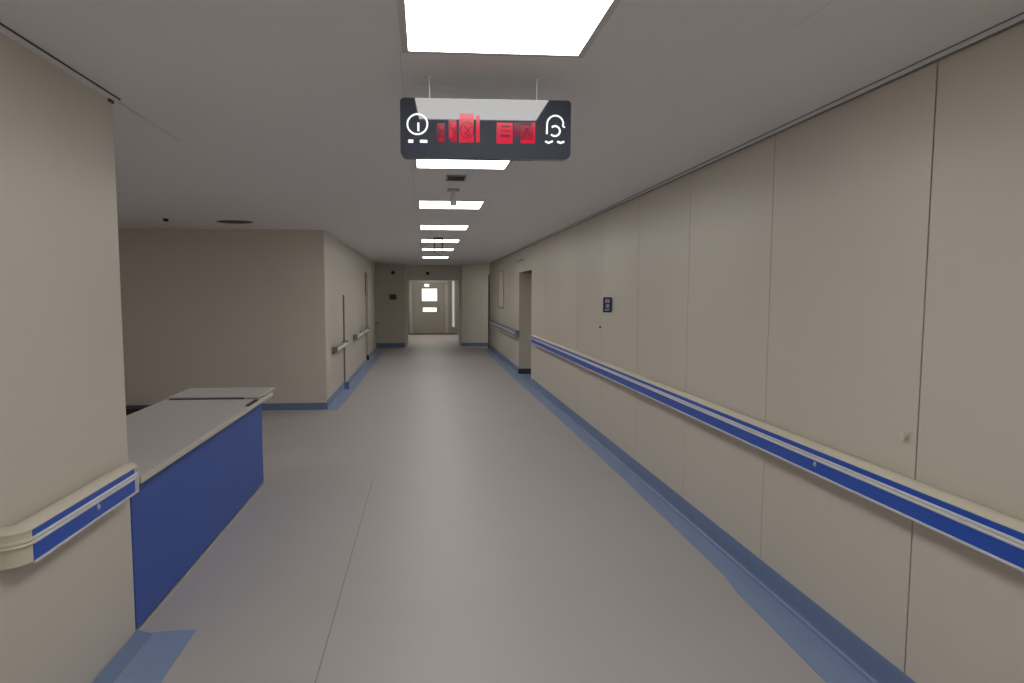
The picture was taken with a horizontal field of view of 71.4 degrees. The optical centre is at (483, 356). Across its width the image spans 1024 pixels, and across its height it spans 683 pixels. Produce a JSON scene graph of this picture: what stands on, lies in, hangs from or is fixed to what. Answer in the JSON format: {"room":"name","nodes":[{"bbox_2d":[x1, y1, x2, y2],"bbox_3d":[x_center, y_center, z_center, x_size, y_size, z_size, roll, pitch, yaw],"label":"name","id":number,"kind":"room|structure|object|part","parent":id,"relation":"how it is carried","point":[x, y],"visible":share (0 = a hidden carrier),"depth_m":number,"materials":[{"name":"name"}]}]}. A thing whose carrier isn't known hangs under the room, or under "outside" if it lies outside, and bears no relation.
{"room":"hospital interior","nodes":[
{"label":"hospital interior","id":0,"kind":"room"},
{"bbox_2d":[0,32,135,682],"bbox_3d":[-1.449,0.418,-0.517,0.250,2.457,7.535,0,5,-5],"label":"wall","id":1,"kind":"structure","parent":0,"point":[65,615],"depth_m":2.66,"materials":[{"name":"beige paint"}]},
{"bbox_2d":[0,22,120,103],"bbox_3d":[-1.314,-0.799,-0.601,0.022,0.013,7.560,0,5,-5],"label":"trim","id":2,"kind":"structure","parent":1,"relation":"attached to","point":[3,30],"depth_m":2.60,"materials":[{"name":"grey metal"}]},
{"bbox_2d":[0,462,138,570],"bbox_3d":[-1.542,0.581,2.716,0.086,0.132,0.942,0,5,-5],"label":"handrail","id":3,"kind":"object","parent":1,"relation":"attached to","point":[26,542],"visible":1,"depth_m":2.54,"materials":[{"name":"cream vinyl"},{"name":"blue plastic"},{"name":"grey plastic"}]},
{"bbox_3d":[-1.538,0.576,2.755,0.060,0.130,0.850,0,5,-5],"label":"rail","id":4,"kind":"part","parent":3,"relation":"part of","materials":[{"name":"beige plastic"}]},
{"bbox_3d":[-1.543,0.545,3.174,0.009,0.105,0.012,0,5,-5],"label":"trim","id":5,"kind":"part","parent":3,"relation":"part of","materials":[{"name":"white plastic"}]},
{"bbox_2d":[92,630,152,682],"bbox_3d":[-1.289,1.628,-0.392,0.074,0.024,7.545,0,5,-5],"label":"baseboard","id":6,"kind":"structure","parent":1,"relation":"attached to","point":[110,673],"depth_m":3.11,"materials":[{"name":"blue plastic"}]},
{"bbox_2d":[114,629,196,682],"bbox_3d":[-1.157,1.636,-0.367,0.192,0.003,7.572,0,5,-5],"label":"trim","id":7,"kind":"structure","parent":1,"relation":"attached to","point":[153,661],"depth_m":3.13,"materials":[{"name":"blue plastic"}]},
{"bbox_2d":[118,228,330,404],"bbox_3d":[-4.520,-0.488,9.761,4.700,2.457,0.400,0,5,-5],"label":"wall","id":8,"kind":"structure","parent":0,"point":[201,308],"depth_m":9.63,"materials":[{"name":"beige paint"}]},
{"bbox_2d":[126,403,327,409],"bbox_3d":[-4.493,0.707,9.659,4.694,0.095,0.014,0,5,-5],"label":"baseboard","id":9,"kind":"structure","parent":8,"relation":"attached to","point":[265,406],"depth_m":9.80,"materials":[{"name":"blue plastic"}]},
{"bbox_2d":[328,234,375,394],"bbox_3d":[-2.677,-0.933,14.832,0.200,2.457,9.450,0,5,-5],"label":"wall","id":10,"kind":"structure","parent":0,"point":[347,268],"depth_m":11.78,"materials":[{"name":"beige paint"}]},
{"bbox_2d":[332,341,347,353],"bbox_3d":[-2.229,-0.144,11.126,0.084,0.105,1.404,0,5,-5],"label":"handrail","id":11,"kind":"object","parent":10,"relation":"attached to","point":[343,344],"visible":1,"depth_m":10.77,"materials":[{"name":"white plastic"}]},
{"bbox_2d":[343,295,345,381],"bbox_3d":[-2.320,-0.294,11.863,0.024,1.445,0.015,0,5,-5],"label":"trim","id":12,"kind":"structure","parent":10,"relation":"attached to","point":[343,295],"depth_m":11.85,"materials":[{"name":"grey metal"}]},
{"bbox_2d":[344,382,348,388],"bbox_3d":[-2.289,0.495,11.930,0.085,0.120,0.024,0,5,-5],"label":"baseboard","id":13,"kind":"structure","parent":10,"relation":"attached to","point":[346,384],"depth_m":11.92,"materials":[{"name":"blue plastic"}]},
{"bbox_2d":[326,231,374,261],"bbox_3d":[-2.553,-2.143,14.635,0.030,0.012,9.650,0,5,-5],"label":"trim","id":14,"kind":"structure","parent":10,"relation":"attached to","point":[331,234],"depth_m":12.34,"materials":[{"name":"grey metal"}]},
{"bbox_2d":[327,348,376,408],"bbox_3d":[-2.530,0.244,14.746,0.064,0.126,9.850,0,5,-5],"label":"baseboard","id":15,"kind":"structure","parent":10,"relation":"attached to","point":[364,364],"depth_m":12.44,"materials":[{"name":"blue plastic"}]},
{"bbox_2d":[344,295,365,380],"bbox_3d":[-2.487,-0.412,13.962,0.030,1.572,4.200,0,5,-5],"label":"door","id":16,"kind":"structure","parent":10,"relation":"attached to","point":[354,305],"depth_m":13.42,"materials":[{"name":"beige wood"}]},
{"bbox_2d":[329,352,382,409],"bbox_3d":[-2.433,0.310,14.705,0.157,0.002,9.861,0,5,-4],"label":"trim","id":17,"kind":"structure","parent":10,"relation":"attached to","point":[346,394],"depth_m":12.27,"materials":[{"name":"blue plastic"}]},
{"bbox_2d":[353,327,368,339],"bbox_3d":[-2.479,-0.467,14.562,0.084,0.105,2.824,0,5,-5],"label":"handrail","id":18,"kind":"object","parent":10,"relation":"attached to","point":[366,330],"visible":1,"depth_m":14.03,"materials":[{"name":"white plastic"}]},
{"bbox_2d":[365,273,366,358],"bbox_3d":[-2.845,-0.909,16.659,0.159,2.088,0.796,0,5,-5],"label":"door","id":19,"kind":"structure","parent":10,"relation":"in","point":[365,273],"depth_m":16.97,"materials":[{"name":"metal"}]},
{"bbox_2d":[375,287,375,317],"bbox_3d":[-3.211,-1.422,20.386,0.150,2.457,1.650,0,5,-5],"label":"wall","id":20,"kind":"structure","parent":0,"point":[375,287],"depth_m":21.12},
{"bbox_2d":[375,264,404,342],"bbox_3d":[-2.877,-1.521,21.511,1.000,2.457,0.548,0,5,-5],"label":"wall","id":21,"kind":"structure","parent":0,"point":[390,314],"depth_m":21.25,"materials":[{"name":"paint"}]},
{"bbox_2d":[376,343,404,346],"bbox_3d":[-2.777,-0.333,21.342,0.855,0.120,0.012,0,5,-5],"label":"baseboard","id":22,"kind":"structure","parent":21,"relation":"attached to","point":[377,344],"depth_m":21.34,"materials":[{"name":"blue plastic"}]},
{"bbox_2d":[389,294,396,299],"bbox_3d":[-2.691,-1.763,21.222,0.210,0.160,0.014,0,5,-5],"label":"room sign","id":23,"kind":"object","parent":21,"relation":"attached to","point":[391,296],"visible":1,"depth_m":21.22,"materials":[{"name":"black plastic"}]},
{"bbox_2d":[405,265,407,345],"bbox_3d":[-3.002,-1.553,21.877,1.370,2.457,0.200,0,5,-5],"label":"wall","id":24,"kind":"structure","parent":0,"point":[406,266],"depth_m":21.83,"materials":[{"name":"paint"}]},
{"bbox_2d":[408,265,458,280],"bbox_3d":[-1.541,-2.559,21.908,1.560,0.457,0.200,0,5,-5],"label":"lintel","id":25,"kind":"object","parent":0,"point":[415,272],"visible":1,"depth_m":21.81,"materials":[{"name":"paint"}]},
{"bbox_2d":[408,280,458,334],"bbox_3d":[-2.014,-2.083,27.904,2.420,2.457,0.200,0,5,-5],"label":"wall","id":26,"kind":"structure","parent":0,"point":[455,330],"depth_m":27.88,"materials":[{"name":"beige paint"}]},
{"bbox_2d":[409,280,454,334],"bbox_3d":[-1.992,-1.917,27.829,1.790,2.140,0.200,0,5,-5],"label":"door","id":27,"kind":"structure","parent":26,"relation":"in","point":[428,299],"depth_m":27.78,"materials":[{"name":"wood"}]},
{"bbox_3d":[-2.088,-1.812,27.798,0.600,0.225,0.010,0,5,-5],"label":"vision frame","id":28,"kind":"part","parent":27,"relation":"part of","materials":[{"name":"white glass"}]},
{"bbox_3d":[-2.095,-2.387,27.746,0.650,0.540,0.010,0,5,-5],"label":"vision frame","id":29,"kind":"part","parent":27,"relation":"part of","materials":[{"name":"white glass"}]},
{"bbox_3d":[-2.095,-2.387,27.746,0.580,0.470,0.005,0,5,-5],"label":"glass pane","id":30,"kind":"part","parent":27,"relation":"part of","materials":[{"name":"white glass"}]},
{"bbox_3d":[-2.088,-1.811,27.797,0.530,0.155,0.005,0,5,-5],"label":"glass pane","id":31,"kind":"part","parent":27,"relation":"part of","materials":[{"name":"white glass"}]},
{"bbox_2d":[452,281,454,327],"bbox_3d":[-1.171,-2.054,27.912,0.140,1.880,0.065,0,5,-5],"label":"window","id":32,"kind":"structure","parent":26,"relation":"in","point":[453,282],"depth_m":27.91,"materials":[{"name":"white glass"}]},
{"bbox_3d":[-1.171,-2.054,27.912,0.140,1.880,0.065,0,5,-5],"label":"frame","id":33,"kind":"part","parent":32,"relation":"part of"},
{"bbox_2d":[458,265,460,344],"bbox_3d":[0.417,-1.576,22.154,2.370,2.457,0.200,0,5,-5],"label":"wall","id":34,"kind":"structure","parent":0,"point":[459,281],"depth_m":21.99,"materials":[{"name":"paint"}]},
{"bbox_2d":[461,265,488,345],"bbox_3d":[0.478,-1.548,21.833,2.300,2.457,0.448,0,5,-5],"label":"wall","id":35,"kind":"structure","parent":0,"point":[474,278],"depth_m":21.55,"materials":[{"name":"paint"}]},
{"bbox_2d":[462,343,487,345],"bbox_3d":[0.444,-0.358,21.703,2.205,0.110,0.012,0,5,-5],"label":"baseboard","id":36,"kind":"structure","parent":35,"relation":"attached to","point":[463,344],"depth_m":21.64,"materials":[{"name":"blue plastic"}]},
{"bbox_2d":[136,334,825,682],"bbox_3d":[-2.377,0.596,12.045,9.600,0.100,32.600,0,5,-5],"label":"floor","id":37,"kind":"structure","parent":0,"point":[439,524],"depth_m":4.16,"materials":[{"name":"grey laminate"}]},
{"bbox_2d":[126,406,148,415],"bbox_3d":[-4.936,0.728,9.466,0.880,0.085,0.270,0,5,-5],"label":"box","id":38,"kind":"object","parent":37,"relation":"on","point":[129,409],"visible":0.06,"depth_m":9.40,"materials":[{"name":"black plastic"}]},
{"bbox_2d":[126,387,274,629],"bbox_3d":[-2.080,0.793,4.798,0.758,0.777,3.035,0,5,-5],"label":"reception desk","id":39,"kind":"object","parent":37,"relation":"on","point":[197,453],"depth_m":4.29,"materials":[{"name":"laminate"}]},
{"bbox_2d":[126,393,268,482],"bbox_3d":[-2.076,0.452,4.657,0.748,0.032,2.815,0,5,-5],"label":"countertop","id":40,"kind":"structure","parent":39,"relation":"on","point":[156,432],"depth_m":4.60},
{"bbox_2d":[0,0,1023,264],"bbox_3d":[-2.375,-1.952,11.821,9.600,0.100,32.600,0,5,-5],"label":"ceiling","id":41,"kind":"structure","parent":0,"point":[285,114],"depth_m":3.03,"materials":[{"name":"white paint"}]},
{"bbox_2d":[119,103,182,141],"bbox_3d":[-1.672,-1.176,3.592,0.010,0.002,0.890,0,5,-5],"label":"trim","id":42,"kind":"structure","parent":41,"relation":"attached to","point":[119,103],"depth_m":3.56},
{"bbox_2d":[216,220,252,223],"bbox_3d":[-2.981,-1.608,8.549,0.430,0.011,0.344,0,5,-5],"label":"ceiling disc","id":43,"kind":"object","parent":41,"relation":"attached to","point":[220,221],"visible":1,"depth_m":8.50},
{"bbox_2d":[422,256,448,257],"bbox_3d":[-1.133,-2.342,16.877,0.642,0.006,0.604,0,5,-5],"label":"recessed light","id":44,"kind":"object","parent":41,"relation":"in","point":[422,256],"visible":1,"depth_m":16.93,"materials":[{"name":"white plastic"}]},
{"bbox_2d":[421,248,454,250],"bbox_3d":[-0.887,-2.078,13.868,0.642,0.006,0.604,0,5,-5],"label":"recessed light","id":45,"kind":"object","parent":41,"relation":"in","point":[428,249],"visible":0.93,"depth_m":13.86,"materials":[{"name":"white plastic"}]},
{"bbox_2d":[434,237,442,251],"bbox_3d":[-0.693,-1.713,10.972,0.144,0.225,0.080,0,5,-5],"label":"frame","id":46,"kind":"object","parent":41,"relation":"hanging from","point":[435,238],"visible":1,"depth_m":10.96,"materials":[{"name":"grey plastic"}]},
{"bbox_2d":[420,239,459,242],"bbox_3d":[-0.705,-1.881,11.634,0.642,0.006,0.604,0,5,-5],"label":"recessed light","id":47,"kind":"object","parent":41,"relation":"in","point":[421,240],"visible":0.93,"depth_m":11.60,"materials":[{"name":"white plastic"}]},
{"bbox_2d":[422,240,458,241],"bbox_3d":[-0.705,-1.882,11.634,0.594,0.004,0.556,0,5,-5],"label":"diffuser","id":48,"kind":"object","parent":47,"relation":"attached to","point":[422,240],"depth_m":11.60,"materials":[{"name":"white plastic"}]},
{"bbox_2d":[419,225,469,229],"bbox_3d":[-0.511,-1.672,9.255,0.642,0.006,0.604,0,5,-5],"label":"recessed light","id":49,"kind":"object","parent":41,"relation":"in","point":[421,227],"visible":1,"depth_m":9.23,"materials":[{"name":"white plastic"}]},
{"bbox_2d":[417,200,485,208],"bbox_3d":[-0.318,-1.464,6.893,0.642,0.006,0.604,0,5,-5],"label":"recessed light","id":50,"kind":"object","parent":41,"relation":"in","point":[421,204],"visible":0.9,"depth_m":6.85,"materials":[{"name":"white plastic"}]},
{"bbox_2d":[447,188,459,205],"bbox_3d":[-0.248,-1.316,5.907,0.100,0.128,0.140,0,5,-5],"label":"ceiling sensor","id":51,"kind":"object","parent":41,"relation":"hanging from","point":[453,202],"visible":1,"depth_m":5.89,"materials":[{"name":"grey plastic"}]},
{"bbox_3d":[-0.248,-1.337,5.905,0.032,0.074,0.032,0,5,-5],"label":"stem","id":52,"kind":"part","parent":51,"relation":"part of","materials":[{"name":"grey metal"}]},
{"bbox_3d":[-0.248,-1.377,5.902,0.100,0.006,0.140,0,5,-5],"label":"mounting plate","id":53,"kind":"part","parent":51,"relation":"part of","materials":[{"name":"grey plastic"}]},
{"bbox_2d":[446,175,466,180],"bbox_3d":[-0.201,-1.321,5.286,0.150,0.008,0.240,0,5,-5],"label":"ceiling vent","id":54,"kind":"object","parent":41,"relation":"in","point":[448,177],"visible":1,"depth_m":5.24,"materials":[{"name":"grey plastic"}]},
{"bbox_2d":[413,160,512,169],"bbox_3d":[-0.130,-1.261,4.587,0.642,0.006,0.604,0,5,-5],"label":"recessed light","id":55,"kind":"object","parent":41,"relation":"in","point":[427,164],"visible":0.51,"depth_m":4.72,"materials":[{"name":"white plastic"}]},
{"bbox_2d":[400,76,570,161],"bbox_3d":[0.010,-0.951,2.854,0.682,0.319,0.051,0,6,-4],"label":"hanging sign","id":56,"kind":"object","parent":41,"relation":"hanging from","point":[430,128],"visible":1,"depth_m":2.83,"materials":[{"name":"black plastic"}]},
{"bbox_3d":[0.215,-1.065,2.858,0.005,0.087,0.006,0,5,-4],"label":"hanging rod","id":57,"kind":"part","parent":56,"relation":"part of","materials":[{"name":"silver metal"}]},
{"bbox_2d":[397,0,620,57],"bbox_3d":[0.062,-1.054,2.232,0.653,0.006,0.654,0,5,-5],"label":"recessed light","id":58,"kind":"object","parent":41,"relation":"in","point":[528,28],"visible":1,"depth_m":2.28,"materials":[{"name":"white plastic"}]},
{"bbox_2d":[489,23,1023,682],"bbox_3d":[1.331,-0.360,8.336,0.300,2.457,24.800,0,5,-5],"label":"wall","id":59,"kind":"structure","parent":0,"point":[849,278],"depth_m":3.17,"materials":[{"name":"beige paint"}]},
{"bbox_2d":[488,275,488,348],"bbox_3d":[0.259,-1.288,20.686,0.230,2.140,0.060,0,5,-5],"label":"trim","id":60,"kind":"structure","parent":59,"relation":"attached to","point":[488,275],"depth_m":20.65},
{"bbox_2d":[498,270,503,308],"bbox_3d":[0.436,-1.619,17.317,0.016,0.930,1.140,0,5,-5],"label":"notice board","id":61,"kind":"object","parent":59,"relation":"attached to","point":[501,272],"visible":1,"depth_m":17.23,"materials":[{"name":"grey plastic"}]},
{"bbox_2d":[490,320,518,336],"bbox_3d":[0.440,-0.686,16.921,0.086,0.132,5.621,0,5,-5],"label":"handrail","id":62,"kind":"object","parent":59,"relation":"attached to","point":[515,333],"visible":1,"depth_m":15.82,"materials":[{"name":"white plastic"}]},
{"bbox_3d":[0.433,-0.687,16.921,0.060,0.130,5.450,0,5,-5],"label":"rail","id":63,"kind":"part","parent":62,"relation":"part of","materials":[{"name":"grey metal"}]},
{"bbox_2d":[518,374,530,383],"bbox_3d":[0.884,0.427,13.400,0.284,0.002,1.668,0,5,-5],"label":"trim","id":64,"kind":"structure","parent":59,"relation":"attached to","point":[527,377],"depth_m":13.60,"materials":[{"name":"blue plastic"}]},
{"bbox_2d":[518,369,530,373],"bbox_3d":[0.830,0.301,14.236,0.254,0.105,0.010,0,5,-5],"label":"baseboard reveal","id":65,"kind":"structure","parent":59,"relation":"attached to","point":[520,371],"depth_m":14.23,"materials":[{"name":"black plastic"}]},
{"bbox_2d":[603,297,612,311],"bbox_3d":[1.236,-0.510,7.076,0.090,0.148,0.040,0,5,-5],"label":"sign","id":66,"kind":"object","parent":59,"relation":"attached to","point":[607,301],"visible":1,"depth_m":7.07,"materials":[{"name":"blue plastic"}]},
{"bbox_2d":[484,349,869,682],"bbox_3d":[1.062,0.869,8.372,0.178,0.002,24.700,0,5,-5],"label":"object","id":67,"kind":"structure","parent":59,"relation":"attached to","point":[819,656],"depth_m":3.89,"materials":[{"name":"blue plastic"}]},
{"bbox_2d":[489,344,915,682],"bbox_3d":[1.164,0.802,8.424,0.034,0.126,24.800,0,5,-5],"label":"baseboard","id":68,"kind":"structure","parent":59,"relation":"attached to","point":[862,657],"depth_m":3.94,"materials":[{"name":"blue plastic"}]},
{"bbox_2d":[493,12,1023,262],"bbox_3d":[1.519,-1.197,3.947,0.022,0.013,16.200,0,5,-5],"label":"trim","id":69,"kind":"structure","parent":59,"relation":"attached to","point":[1021,17],"depth_m":3.03,"materials":[{"name":"grey metal"}]},
{"bbox_2d":[531,335,1023,571],"bbox_3d":[1.399,0.309,5.160,0.086,0.132,13.966,0,5,-5],"label":"handrail","id":70,"kind":"object","parent":59,"relation":"attached to","point":[997,535],"visible":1,"depth_m":2.96,"materials":[{"name":"cream vinyl"},{"name":"blue plastic"},{"name":"grey plastic"}]},
{"bbox_2d":[899,430,909,441],"bbox_3d":[1.627,0.309,2.750,0.020,0.038,0.038,0,5,-5],"label":"wall hook","id":71,"kind":"object","parent":59,"relation":"attached to","point":[904,435],"visible":1,"depth_m":2.74,"materials":[{"name":"beige plastic"}]},
{"bbox_3d":[1.635,0.309,2.751,0.005,0.038,0.038,0,5,-5],"label":"peg plate","id":72,"kind":"part","parent":71,"relation":"part of","materials":[{"name":"beige plastic"}]}
]}

